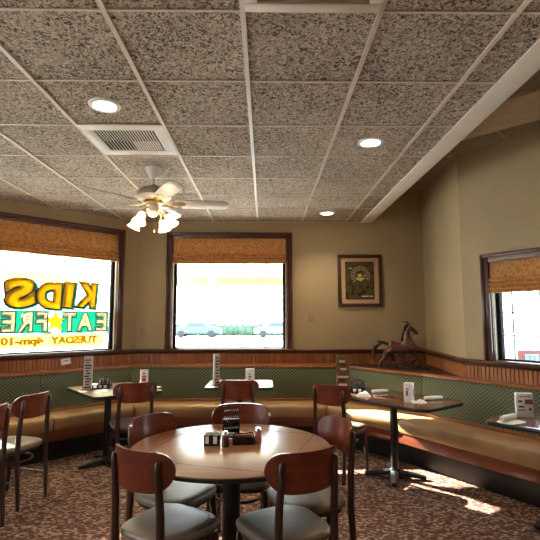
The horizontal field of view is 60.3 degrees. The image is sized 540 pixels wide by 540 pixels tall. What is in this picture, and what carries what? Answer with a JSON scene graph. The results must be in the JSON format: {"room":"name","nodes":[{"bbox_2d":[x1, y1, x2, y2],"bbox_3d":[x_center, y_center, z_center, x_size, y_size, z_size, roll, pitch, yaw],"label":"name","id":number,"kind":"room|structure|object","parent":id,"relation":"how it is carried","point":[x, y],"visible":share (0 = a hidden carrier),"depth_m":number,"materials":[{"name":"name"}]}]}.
{"room":"restaurant","nodes":[
{"label":"restaurant","id":0,"kind":"room"},
{"bbox_2d":[0,199,138,349],"bbox_3d":[-2.948,0.632,5.312,0.200,3.040,3.226,-6,-9,44],"label":"wall","id":1,"kind":"structure","parent":0,"point":[9,206],"depth_m":6.21,"materials":[{"name":"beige paint"}]},
{"bbox_2d":[0,251,109,284],"bbox_3d":[-3.470,-0.402,5.472,0.615,0.970,3.514,-6,-9,44],"label":"awning","id":2,"kind":"object","parent":1,"relation":"attached to","point":[41,268],"visible":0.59,"depth_m":6.31,"materials":[{"name":"white fabric"}]},
{"bbox_2d":[0,212,125,355],"bbox_3d":[-2.870,0.179,5.415,0.238,1.607,2.410,-6,-9,44],"label":"window","id":3,"kind":"structure","parent":1,"relation":"in","point":[117,269],"depth_m":6.11,"materials":[{"name":"brown wood"}]},
{"bbox_2d":[0,277,108,351],"bbox_3d":[-2.710,0.525,5.544,0.012,0.846,1.660,-6,-9,44],"label":"sign","id":4,"kind":"object","parent":3,"relation":"attached to","point":[21,294],"depth_m":5.59,"materials":[{"name":"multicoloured paint"}]},
{"bbox_2d":[0,219,118,261],"bbox_3d":[-2.807,-0.370,5.412,0.090,0.361,2.228,-6,-9,44],"label":"blind","id":5,"kind":"object","parent":3,"relation":"attached to","point":[15,236],"visible":1,"depth_m":5.62,"materials":[{"name":"fabric"}]},
{"bbox_2d":[61,358,70,364],"bbox_3d":[-2.458,1.100,5.600,0.003,0.087,0.121,-6,-9,44],"label":"paper notice","id":6,"kind":"object","parent":1,"relation":"attached to","point":[66,360],"visible":1,"depth_m":5.60,"materials":[{"name":"white paper"}]},
{"bbox_2d":[0,354,134,372],"bbox_3d":[-2.874,1.513,5.140,0.014,1.050,3.020,-6,-9,44],"label":"trim","id":7,"kind":"structure","parent":1,"relation":"attached to","point":[76,362],"depth_m":5.53,"materials":[{"name":"brown wood"}]},
{"bbox_2d":[0,349,135,360],"bbox_3d":[-2.855,0.981,5.183,0.062,0.062,3.026,-6,-9,44],"label":"trim","id":8,"kind":"structure","parent":1,"relation":"attached to","point":[127,351],"depth_m":5.57,"materials":[{"name":"brown wood"}]},
{"bbox_2d":[0,0,539,221],"bbox_3d":[-1.404,-1.206,1.875,5.430,0.080,9.500,0,-6,-1],"label":"ceiling","id":9,"kind":"structure","parent":0,"point":[48,44],"depth_m":2.77,"materials":[{"name":"tile"}]},
{"bbox_2d":[88,97,121,112],"bbox_3d":[-1.050,-1.045,2.958,0.204,0.011,0.204,0,-6,-1],"label":"recessed light","id":10,"kind":"object","parent":9,"relation":"in","point":[100,104],"visible":1,"depth_m":2.95,"materials":[{"name":"white glass"}]},
{"bbox_2d":[77,124,176,154],"bbox_3d":[-1.052,-0.980,3.529,0.590,0.014,0.590,0,-6,-1],"label":"ceiling vent","id":11,"kind":"object","parent":9,"relation":"in","point":[112,139],"visible":1,"depth_m":3.49,"materials":[{"name":"metal"}]},
{"bbox_2d":[78,165,227,232],"bbox_3d":[-1.023,-0.619,4.183,1.284,0.595,1.273,0,-6,-1],"label":"ceiling fan","id":12,"kind":"object","parent":9,"relation":"hanging from","point":[153,196],"visible":1,"depth_m":4.10,"materials":[{"name":"white metal"}]},
{"bbox_2d":[0,0,539,222],"bbox_3d":[-1.328,-1.167,1.828,5.280,0.012,9.346,0,-6,-1],"label":"grid","id":13,"kind":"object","parent":9,"relation":"attached to","point":[102,8],"depth_m":2.85,"materials":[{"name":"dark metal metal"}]},
{"bbox_2d":[244,0,383,12],"bbox_3d":[0.188,-1.169,1.747,0.590,0.019,0.590,0,-6,-1],"label":"ceiling light panel","id":14,"kind":"object","parent":9,"relation":"attached to","point":[340,6],"visible":1,"depth_m":2.00,"materials":[{"name":"paint"}]},
{"bbox_2d":[319,211,334,214],"bbox_3d":[0.727,-0.724,5.940,0.204,0.011,0.204,0,-6,-1],"label":"recessed light","id":15,"kind":"object","parent":9,"relation":"in","point":[323,212],"visible":1,"depth_m":5.93,"materials":[{"name":"white glass"}]},
{"bbox_2d":[357,137,383,147],"bbox_3d":[0.773,-0.979,3.574,0.204,0.011,0.204,0,-6,-1],"label":"recessed light","id":16,"kind":"object","parent":9,"relation":"in","point":[369,142],"visible":1,"depth_m":3.56,"materials":[{"name":"white glass"}]},
{"bbox_2d":[0,444,539,539],"bbox_3d":[-0.174,1.693,1.617,7.470,0.060,9.180,0,-6,-1],"label":"floor","id":17,"kind":"structure","parent":0,"point":[77,503],"depth_m":3.69,"materials":[{"name":"carpet"}]},
{"bbox_2d":[0,402,10,526],"bbox_3d":[-2.146,1.400,3.267,0.479,0.878,0.420,-1,-6,5],"label":"dining chair","id":18,"kind":"object","parent":17,"relation":"on","point":[5,411],"visible":1,"depth_m":3.38,"materials":[{"name":"brown wood"}]},
{"bbox_2d":[0,391,51,511],"bbox_3d":[-2.127,1.464,3.867,0.479,0.878,0.420,-2,-6,14],"label":"dining chair","id":19,"kind":"object","parent":17,"relation":"on","point":[34,405],"visible":0.98,"depth_m":3.80,"materials":[{"name":"brown wood"}]},
{"bbox_2d":[0,371,52,468],"bbox_3d":[-3.053,1.518,4.484,0.665,0.900,1.640,-6,-9,44],"label":"bench","id":20,"kind":"object","parent":17,"relation":"on","point":[13,385],"visible":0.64,"depth_m":4.89,"materials":[{"name":"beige fabric"}]},
{"bbox_2d":[0,415,52,437],"bbox_3d":[-2.983,1.561,4.410,0.470,0.136,1.634,-6,-9,44],"label":"seat cushion","id":21,"kind":"object","parent":20,"relation":"on","point":[33,427],"depth_m":4.70,"materials":[{"name":"beige leather"}]},
{"bbox_2d":[37,364,133,460],"bbox_3d":[-2.060,1.627,5.492,0.665,0.900,1.198,-6,-9,44],"label":"bench","id":22,"kind":"object","parent":17,"relation":"on","point":[78,420],"visible":0.5,"depth_m":5.27,"materials":[{"name":"green fabric"}]},
{"bbox_2d":[44,403,133,430],"bbox_3d":[-2.022,1.666,5.386,0.470,0.136,1.101,-6,-9,44],"label":"seat cushion","id":23,"kind":"object","parent":22,"relation":"on","point":[87,415],"depth_m":5.16,"materials":[{"name":"beige leather"}]},
{"bbox_2d":[67,382,161,468],"bbox_3d":[-1.641,1.625,4.847,0.710,0.761,0.880,5,-8,-40],"label":"dining table","id":24,"kind":"object","parent":17,"relation":"on","point":[106,394],"visible":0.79,"depth_m":4.78,"materials":[{"name":"brown wood"}]},
{"bbox_2d":[82,356,92,389],"bbox_3d":[-1.883,1.062,4.814,0.105,0.351,0.070,1,-6,-9],"label":"menu stand","id":25,"kind":"object","parent":24,"relation":"on","point":[88,360],"visible":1,"depth_m":4.80,"materials":[{"name":"white paper"}]},
{"bbox_2d":[92,383,98,388],"bbox_3d":[-1.853,1.216,4.868,0.110,0.057,0.071,1,-6,-9],"label":"caddy","id":26,"kind":"object","parent":24,"relation":"on","point":[94,385],"visible":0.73,"depth_m":4.84,"materials":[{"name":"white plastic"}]},
{"bbox_2d":[99,376,112,388],"bbox_3d":[-1.754,1.192,4.941,0.144,0.119,0.092,1,-6,-6],"label":"condiment caddy","id":27,"kind":"object","parent":24,"relation":"on","point":[104,383],"visible":0.95,"depth_m":4.93,"materials":[{"name":"black plastic"}]},
{"bbox_2d":[99,383,112,388],"bbox_3d":[-1.754,1.232,4.938,0.140,0.040,0.090,1,-6,-6],"label":"tray","id":28,"kind":"object","parent":27,"relation":"attached to","point":[101,385],"depth_m":4.90,"materials":[{"name":"black plastic"}]},
{"bbox_2d":[140,369,147,382],"bbox_3d":[-1.417,1.203,5.236,0.086,0.160,0.061,2,-7,-21],"label":"tent card","id":29,"kind":"object","parent":24,"relation":"on","point":[143,372],"visible":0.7,"depth_m":5.21,"materials":[{"name":"white paper"}]},
{"bbox_2d":[108,382,156,466],"bbox_3d":[-1.375,1.547,4.640,0.420,0.878,0.479,3,-7,-24],"label":"dining chair","id":30,"kind":"object","parent":17,"relation":"on","point":[146,391],"visible":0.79,"depth_m":4.47,"materials":[{"name":"brown wood"}]},
{"bbox_2d":[110,443,218,539],"bbox_3d":[-0.529,1.298,2.323,0.420,0.878,0.479,-4,-7,33],"label":"dining chair","id":31,"kind":"object","parent":17,"relation":"on","point":[144,472],"visible":1,"depth_m":2.22,"materials":[{"name":"brown wood"}]},
{"bbox_2d":[124,412,218,539],"bbox_3d":[-0.600,1.350,2.810,0.479,0.878,0.420,-3,-7,29],"label":"dining chair","id":32,"kind":"object","parent":17,"relation":"on","point":[195,495],"visible":0.64,"depth_m":2.79,"materials":[{"name":"brown wood"}]},
{"bbox_2d":[130,363,244,428],"bbox_3d":[-1.119,1.666,5.859,1.568,0.900,0.730,0,-6,-1],"label":"bench","id":33,"kind":"object","parent":17,"relation":"on","point":[183,395],"visible":0.44,"depth_m":5.93,"materials":[{"name":"beige fabric"}]},
{"bbox_2d":[132,401,243,417],"bbox_3d":[-1.058,1.702,5.725,1.444,0.136,0.470,0,-6,-1],"label":"seat cushion","id":34,"kind":"object","parent":33,"relation":"on","point":[179,409],"depth_m":5.50,"materials":[{"name":"beige leather"}]},
{"bbox_2d":[131,424,329,539],"bbox_3d":[-0.220,1.387,2.635,1.142,0.762,1.142,0,-6,-1],"label":"round table","id":35,"kind":"object","parent":17,"relation":"on","point":[232,466],"visible":0.59,"depth_m":2.59,"materials":[{"name":"brown wood"}]},
{"bbox_2d":[204,432,220,445],"bbox_3d":[-0.335,0.975,2.697,0.088,0.071,0.071,0,-6,3],"label":"caddy","id":36,"kind":"object","parent":35,"relation":"on","point":[210,438],"visible":1,"depth_m":2.66,"materials":[{"name":"black plastic"}]},
{"bbox_2d":[221,431,228,446],"bbox_3d":[-0.255,0.963,2.655,0.046,0.085,0.046,0,-6,-1],"label":"shaker","id":37,"kind":"object","parent":35,"relation":"on","point":[225,434],"visible":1,"depth_m":2.64,"materials":[{"name":"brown glass"}]},
{"bbox_2d":[223,409,239,437],"bbox_3d":[-0.236,0.931,2.844,0.106,0.190,0.040,1,-6,-6],"label":"menu card","id":38,"kind":"object","parent":35,"relation":"on","point":[232,426],"visible":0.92,"depth_m":2.84,"materials":[{"name":"black plastic"}]},
{"bbox_2d":[232,432,254,444],"bbox_3d":[-0.155,0.978,2.711,0.130,0.068,0.070,1,-6,-7],"label":"holder","id":39,"kind":"object","parent":35,"relation":"on","point":[237,438],"visible":1,"depth_m":2.68,"materials":[{"name":"black plastic"}]},
{"bbox_2d":[255,427,261,442],"bbox_3d":[-0.070,0.973,2.741,0.046,0.085,0.046,0,-6,-1],"label":"shaker","id":40,"kind":"object","parent":35,"relation":"on","point":[258,438],"visible":0.96,"depth_m":2.73,"materials":[{"name":"brown glass"}]},
{"bbox_2d":[205,403,270,539],"bbox_3d":[-0.205,1.383,3.118,0.420,0.878,0.479,0,-6,-1],"label":"dining chair","id":41,"kind":"object","parent":17,"relation":"on","point":[248,413],"visible":0.52,"depth_m":3.31,"materials":[{"name":"brown wood"}]},
{"bbox_2d":[218,380,258,403],"bbox_3d":[-0.324,1.572,4.867,0.420,0.878,0.479,0,-6,-1],"label":"dining chair","id":42,"kind":"object","parent":17,"relation":"on","point":[228,389],"visible":0.48,"depth_m":4.69,"materials":[{"name":"brown wood"}]},
{"bbox_2d":[204,380,273,402],"bbox_3d":[-0.338,1.667,5.238,0.750,0.761,0.660,0,-6,-1],"label":"dining table","id":43,"kind":"object","parent":17,"relation":"on","point":[207,387],"visible":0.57,"depth_m":5.04,"materials":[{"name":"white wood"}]},
{"bbox_2d":[210,354,219,385],"bbox_3d":[-0.597,1.102,5.166,0.070,0.346,0.120,-3,-7,27],"label":"menu stand","id":44,"kind":"object","parent":43,"relation":"on","point":[216,357],"visible":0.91,"depth_m":5.14,"materials":[{"name":"white paper"}]},
{"bbox_2d":[246,368,253,379],"bbox_3d":[-0.228,1.208,5.299,0.100,0.165,0.051,0,-6,-5],"label":"tent card","id":45,"kind":"object","parent":43,"relation":"on","point":[249,371],"visible":0.65,"depth_m":5.28,"materials":[{"name":"white paper"}]},
{"bbox_2d":[236,445,338,539],"bbox_3d":[0.088,1.297,2.310,0.420,0.878,0.479,3,-7,-29],"label":"dining chair","id":46,"kind":"object","parent":17,"relation":"on","point":[306,472],"visible":1,"depth_m":2.20,"materials":[{"name":"brown wood"}]},
{"bbox_2d":[243,363,336,435],"bbox_3d":[0.336,1.668,5.874,1.341,0.900,0.730,0,-6,-1],"label":"bench","id":47,"kind":"object","parent":17,"relation":"on","point":[290,403],"visible":0.48,"depth_m":5.94,"materials":[{"name":"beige fabric"}]},
{"bbox_2d":[243,401,327,416],"bbox_3d":[0.271,1.704,5.739,1.202,0.136,0.470,0,-6,-1],"label":"seat cushion","id":48,"kind":"object","parent":47,"relation":"on","point":[276,408],"depth_m":5.52,"materials":[{"name":"beige leather"}]},
{"bbox_2d":[267,415,356,539],"bbox_3d":[0.244,1.342,2.730,0.479,0.878,0.420,2,-6,-18],"label":"dining chair","id":49,"kind":"object","parent":17,"relation":"on","point":[336,430],"visible":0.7,"depth_m":2.65,"materials":[{"name":"brown wood"}]},
{"bbox_2d":[312,383,368,485],"bbox_3d":[0.666,1.530,4.484,0.420,0.878,0.479,-5,-8,38],"label":"dining chair","id":50,"kind":"object","parent":17,"relation":"on","point":[329,395],"visible":0.72,"depth_m":4.35,"materials":[{"name":"brown wood"}]},
{"bbox_2d":[327,366,423,462],"bbox_3d":[1.122,1.617,5.396,0.530,0.900,1.256,5,-8,-40],"label":"bench","id":51,"kind":"object","parent":17,"relation":"on","point":[376,419],"visible":0.37,"depth_m":5.22,"materials":[{"name":"green fabric"}]},
{"bbox_2d":[327,403,419,431],"bbox_3d":[1.109,1.663,5.360,0.470,0.136,1.208,5,-8,-40],"label":"seat cushion","id":52,"kind":"object","parent":51,"relation":"on","point":[377,418],"depth_m":5.15,"materials":[{"name":"beige leather"}]},
{"bbox_2d":[349,387,463,486],"bbox_3d":[1.142,1.570,4.333,0.693,0.761,1.160,5,-8,-38],"label":"dining table","id":53,"kind":"object","parent":17,"relation":"on","point":[394,400],"visible":0.74,"depth_m":4.32,"materials":[{"name":"brown wood"}]},
{"bbox_2d":[336,356,350,391],"bbox_3d":[0.739,1.048,4.703,0.150,0.356,0.070,-1,-6,5],"label":"menu stand","id":54,"kind":"object","parent":53,"relation":"on","point":[342,362],"visible":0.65,"depth_m":4.70,"materials":[{"name":"black plastic"}]},
{"bbox_2d":[351,379,364,391],"bbox_3d":[0.884,1.164,4.676,0.144,0.119,0.092,-1,-6,7],"label":"condiment caddy","id":55,"kind":"object","parent":53,"relation":"on","point":[357,387],"visible":0.98,"depth_m":4.66,"materials":[{"name":"black plastic"}]},
{"bbox_2d":[351,387,364,391],"bbox_3d":[0.884,1.203,4.673,0.140,0.040,0.090,-1,-6,7],"label":"tray","id":56,"kind":"object","parent":55,"relation":"on","point":[353,389],"depth_m":4.63,"materials":[{"name":"black plastic"}]},
{"bbox_2d":[356,391,370,397],"bbox_3d":[0.882,1.167,4.390,0.145,0.051,0.117,-3,-7,29],"label":"napkin","id":57,"kind":"object","parent":53,"relation":"on","point":[364,393],"visible":1,"depth_m":4.36,"materials":[{"name":"paper"}]},
{"bbox_2d":[371,389,387,392],"bbox_3d":[1.104,1.201,4.613,0.200,0.034,0.035,1,-6,-13],"label":"roll","id":58,"kind":"object","parent":53,"relation":"on","point":[376,390],"visible":1,"depth_m":4.60,"materials":[{"name":"paper"}]},
{"bbox_2d":[403,382,413,402],"bbox_3d":[1.225,1.079,4.101,0.076,0.165,0.076,-3,-7,27],"label":"tent card","id":59,"kind":"object","parent":53,"relation":"on","point":[408,386],"visible":0.92,"depth_m":4.07,"materials":[{"name":"white paper"}]},
{"bbox_2d":[411,399,426,403],"bbox_3d":[1.296,1.139,4.046,0.145,0.033,0.078,1,-6,-11],"label":"napkin","id":60,"kind":"object","parent":53,"relation":"on","point":[420,401],"visible":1,"depth_m":4.02,"materials":[{"name":"paper"}]},
{"bbox_2d":[424,396,444,399],"bbox_3d":[1.488,1.154,4.200,0.211,0.038,0.039,2,-6,-15],"label":"roll","id":61,"kind":"object","parent":53,"relation":"on","point":[425,397],"visible":1,"depth_m":4.18,"materials":[{"name":"paper"}]},
{"bbox_2d":[398,373,539,506],"bbox_3d":[2.158,1.456,3.901,0.525,0.900,2.487,4,-7,-31],"label":"bench","id":62,"kind":"object","parent":17,"relation":"on","point":[458,443],"visible":0.92,"depth_m":4.28,"materials":[{"name":"beige leather"}]},
{"bbox_2d":[398,415,539,469],"bbox_3d":[2.136,1.504,3.879,0.470,0.136,2.474,4,-7,-31],"label":"seat cushion","id":63,"kind":"object","parent":62,"relation":"on","point":[521,450],"depth_m":4.14,"materials":[{"name":"beige leather"}]},
{"bbox_2d":[486,411,539,528],"bbox_3d":[2.223,1.434,3.075,0.875,0.761,1.240,5,-8,-38],"label":"dining table","id":64,"kind":"object","parent":17,"relation":"on","point":[532,425],"visible":0.54,"depth_m":3.27,"materials":[{"name":"brown wood"}]},
{"bbox_2d":[496,419,525,424],"bbox_3d":[1.704,1.070,3.283,0.202,0.006,0.140,4,-7,-30],"label":"napkin","id":65,"kind":"object","parent":64,"relation":"on","point":[513,421],"visible":0.84,"depth_m":3.25,"materials":[{"name":"paper"}]},
{"bbox_2d":[499,413,516,421],"bbox_3d":[1.705,1.049,3.314,0.231,0.042,0.043,5,-8,-38],"label":"roll","id":66,"kind":"object","parent":65,"relation":"on","point":[508,417],"visible":1,"depth_m":3.28,"materials":[{"name":"paper"}]},
{"bbox_2d":[514,393,533,417],"bbox_3d":[1.892,1.005,3.462,0.120,0.175,0.031,-1,-6,7],"label":"tent card","id":67,"kind":"object","parent":64,"relation":"on","point":[524,407],"visible":0.94,"depth_m":3.45,"materials":[{"name":"white paper"}]},
{"bbox_2d":[525,400,532,403],"bbox_3d":[1.919,0.978,3.447,0.058,0.033,0.001,-1,-6,7],"label":"photo","id":68,"kind":"object","parent":67,"relation":"attached to","point":[526,401],"depth_m":3.45},
{"bbox_2d":[135,195,426,348],"bbox_3d":[0.155,0.559,6.459,4.150,3.430,0.200,0,-6,-1],"label":"wall","id":69,"kind":"structure","parent":0,"point":[396,235],"depth_m":6.41,"materials":[{"name":"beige paint"}]},
{"bbox_2d":[164,232,292,348],"bbox_3d":[-0.559,0.291,6.461,1.730,1.607,0.238,0,-6,-1],"label":"window","id":70,"kind":"structure","parent":69,"relation":"in","point":[171,269],"depth_m":6.39,"materials":[{"name":"brown wood"}]},
{"bbox_2d":[173,238,285,263],"bbox_3d":[-0.558,-0.260,6.432,1.548,0.361,0.090,0,-6,-1],"label":"blind","id":71,"kind":"object","parent":70,"relation":"attached to","point":[186,250],"visible":1,"depth_m":6.43,"materials":[{"name":"fabric"}]},
{"bbox_2d":[177,264,282,285],"bbox_3d":[0.008,-0.255,6.929,3.264,0.950,0.566,0,-6,-1],"label":"awning","id":72,"kind":"object","parent":69,"relation":"attached to","point":[187,274],"visible":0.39,"depth_m":7.14,"materials":[{"name":"white fabric"}]},
{"bbox_2d":[135,354,425,363],"bbox_3d":[0.152,1.631,6.236,3.929,1.050,0.014,0,-6,-1],"label":"trim","id":73,"kind":"structure","parent":69,"relation":"attached to","point":[139,358],"depth_m":6.28,"materials":[{"name":"brown wood"}]},
{"bbox_2d":[136,349,425,353],"bbox_3d":[0.157,1.098,6.270,3.950,0.062,0.062,0,-6,-1],"label":"trim","id":74,"kind":"structure","parent":69,"relation":"attached to","point":[138,351],"depth_m":6.25,"materials":[{"name":"brown wood"}]},
{"bbox_2d":[309,313,313,320],"bbox_3d":[0.561,0.643,6.348,0.070,0.116,0.012,0,-6,-1],"label":"switch plate","id":75,"kind":"object","parent":69,"relation":"attached to","point":[311,315],"visible":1,"depth_m":6.35,"materials":[{"name":"beige plastic"}]},
{"bbox_2d":[337,255,382,306],"bbox_3d":[1.236,0.145,6.399,0.610,0.720,0.029,0,-6,-1],"label":"framed poster","id":76,"kind":"object","parent":69,"relation":"attached to","point":[359,276],"visible":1,"depth_m":6.40,"materials":[{"name":"brown wood"}]},
{"bbox_2d":[360,38,539,222],"bbox_3d":[1.388,-1.347,1.960,0.155,0.402,9.179,0,-6,-1],"label":"trim","id":77,"kind":"structure","parent":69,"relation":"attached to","point":[528,64],"depth_m":3.14,"materials":[{"name":"paint"}]},
{"bbox_2d":[421,156,464,357],"bbox_3d":[2.169,0.470,5.636,0.200,3.430,1.687,-1,-6,5],"label":"wall","id":78,"kind":"structure","parent":0,"point":[444,314],"depth_m":5.49,"materials":[{"name":"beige paint"}]},
{"bbox_2d":[349,364,460,376],"bbox_3d":[1.510,1.196,5.505,1.240,0.024,1.570,0,-6,-1],"label":"trim","id":79,"kind":"structure","parent":78,"relation":"attached to","point":[433,370],"depth_m":5.67,"materials":[{"name":"brown wood"}]},
{"bbox_2d":[372,321,431,369],"bbox_3d":[1.609,0.919,5.729,0.717,0.574,0.201,-2,-7,19],"label":"horse","id":80,"kind":"object","parent":79,"relation":"on","point":[406,345],"visible":1,"depth_m":5.67},
{"bbox_2d":[425,349,462,363],"bbox_3d":[2.033,1.018,5.529,0.063,0.062,1.606,-1,-6,5],"label":"trim","id":81,"kind":"structure","parent":78,"relation":"attached to","point":[453,358],"depth_m":5.28,"materials":[{"name":"brown wood"}]},
{"bbox_2d":[426,354,464,376],"bbox_3d":[2.057,1.549,5.471,0.015,1.050,1.572,-1,-6,5],"label":"trim","id":82,"kind":"structure","parent":78,"relation":"attached to","point":[456,368],"depth_m":5.37,"materials":[{"name":"brown wood"}]},
{"bbox_2d":[402,69,539,194],"bbox_3d":[2.550,-1.584,2.009,2.420,0.080,9.600,0,-6,-1],"label":"ceiling","id":83,"kind":"structure","parent":0,"point":[464,146],"depth_m":4.61,"materials":[{"name":"paint"}]},
{"bbox_2d":[461,90,539,140],"bbox_3d":[2.155,-1.335,3.832,1.650,0.007,0.580,-6,-9,44],"label":"ceiling panel","id":84,"kind":"object","parent":83,"relation":"attached to","point":[525,108],"visible":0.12,"depth_m":3.97,"materials":[{"name":"paint"}]},
{"bbox_2d":[457,127,539,359],"bbox_3d":[2.889,0.245,3.543,0.200,3.430,3.100,4,-7,-31],"label":"wall","id":85,"kind":"structure","parent":0,"point":[499,181],"depth_m":4.59,"materials":[{"name":"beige paint"}]},
{"bbox_2d":[408,87,539,189],"bbox_3d":[2.471,-1.497,2.417,2.004,0.010,8.163,0,-6,-1],"label":"trim","id":86,"kind":"structure","parent":85,"relation":"attached to","point":[537,88],"depth_m":4.32,"materials":[{"name":"paint"}]},
{"bbox_2d":[460,358,539,371],"bbox_3d":[2.746,0.796,3.467,0.062,0.062,3.018,4,-7,-31],"label":"trim","id":87,"kind":"structure","parent":85,"relation":"attached to","point":[476,362],"depth_m":4.37,"materials":[{"name":"brown wood"}]},
{"bbox_2d":[465,365,539,385],"bbox_3d":[2.771,1.328,3.414,0.016,1.050,3.000,4,-7,-31],"label":"trim","id":88,"kind":"structure","parent":85,"relation":"attached to","point":[516,376],"depth_m":4.38,"materials":[{"name":"brown wood"}]},
{"bbox_2d":[479,247,539,364],"bbox_3d":[2.525,0.319,4.101,0.238,1.047,1.290,4,-7,-31],"label":"window","id":89,"kind":"structure","parent":85,"relation":"in","point":[492,303],"depth_m":4.52,"materials":[{"name":"brown wood"}]},
{"bbox_2d":[488,257,539,292],"bbox_3d":[2.449,0.026,4.087,0.090,0.311,1.108,4,-7,-31],"label":"blind","id":90,"kind":"object","parent":89,"relation":"attached to","point":[517,275],"visible":1,"depth_m":4.33,"materials":[{"name":"fabric"}]},
{"label":"outside","id":91,"kind":"structure","parent":0,"visible":0},
{"bbox_2d":[0,328,539,358],"bbox_3d":[-0.376,5.424,34.616,120.000,0.180,110.000,0,-6,-1],"label":"ground","id":92,"kind":"structure","parent":91,"point":[522,343],"depth_m":34.84,"materials":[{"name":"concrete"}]},
{"bbox_2d":[39,322,93,333],"bbox_3d":[-18.973,5.569,43.452,4.483,1.420,1.800,1,-6,-6],"label":"parked car","id":93,"kind":"object","parent":92,"relation":"on","point":[55,330],"visible":0.25,"depth_m":42.55,"materials":[{"name":"silver metal"}]},
{"bbox_2d":[107,323,282,335],"bbox_3d":[-4.459,6.184,48.600,25.224,1.300,1.475,0,-6,-1],"label":"hedge","id":94,"kind":"object","parent":92,"relation":"on","point":[241,330],"visible":0.23,"depth_m":48.25,"materials":[{"name":"green plant"}]},
{"bbox_2d":[176,322,222,337],"bbox_3d":[-6.774,5.583,43.583,4.483,1.420,1.800,0,-6,2],"label":"parked car","id":95,"kind":"object","parent":92,"relation":"on","point":[191,327],"visible":0.96,"depth_m":42.74,"materials":[{"name":"blue paint"}]},
{"bbox_2d":[254,322,282,337],"bbox_3d":[0.726,5.592,43.663,4.483,1.420,1.800,0,-6,-2],"label":"parked car","id":96,"kind":"object","parent":92,"relation":"on","point":[272,327],"visible":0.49,"depth_m":42.80,"materials":[{"name":"silver metal"}]},
{"bbox_2d":[516,350,539,360],"bbox_3d":[4.265,1.631,5.906,2.240,1.220,0.080,0,-6,-1],"label":"sign board","id":97,"kind":"object","parent":92,"relation":"on","point":[520,354],"visible":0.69,"depth_m":5.92,"materials":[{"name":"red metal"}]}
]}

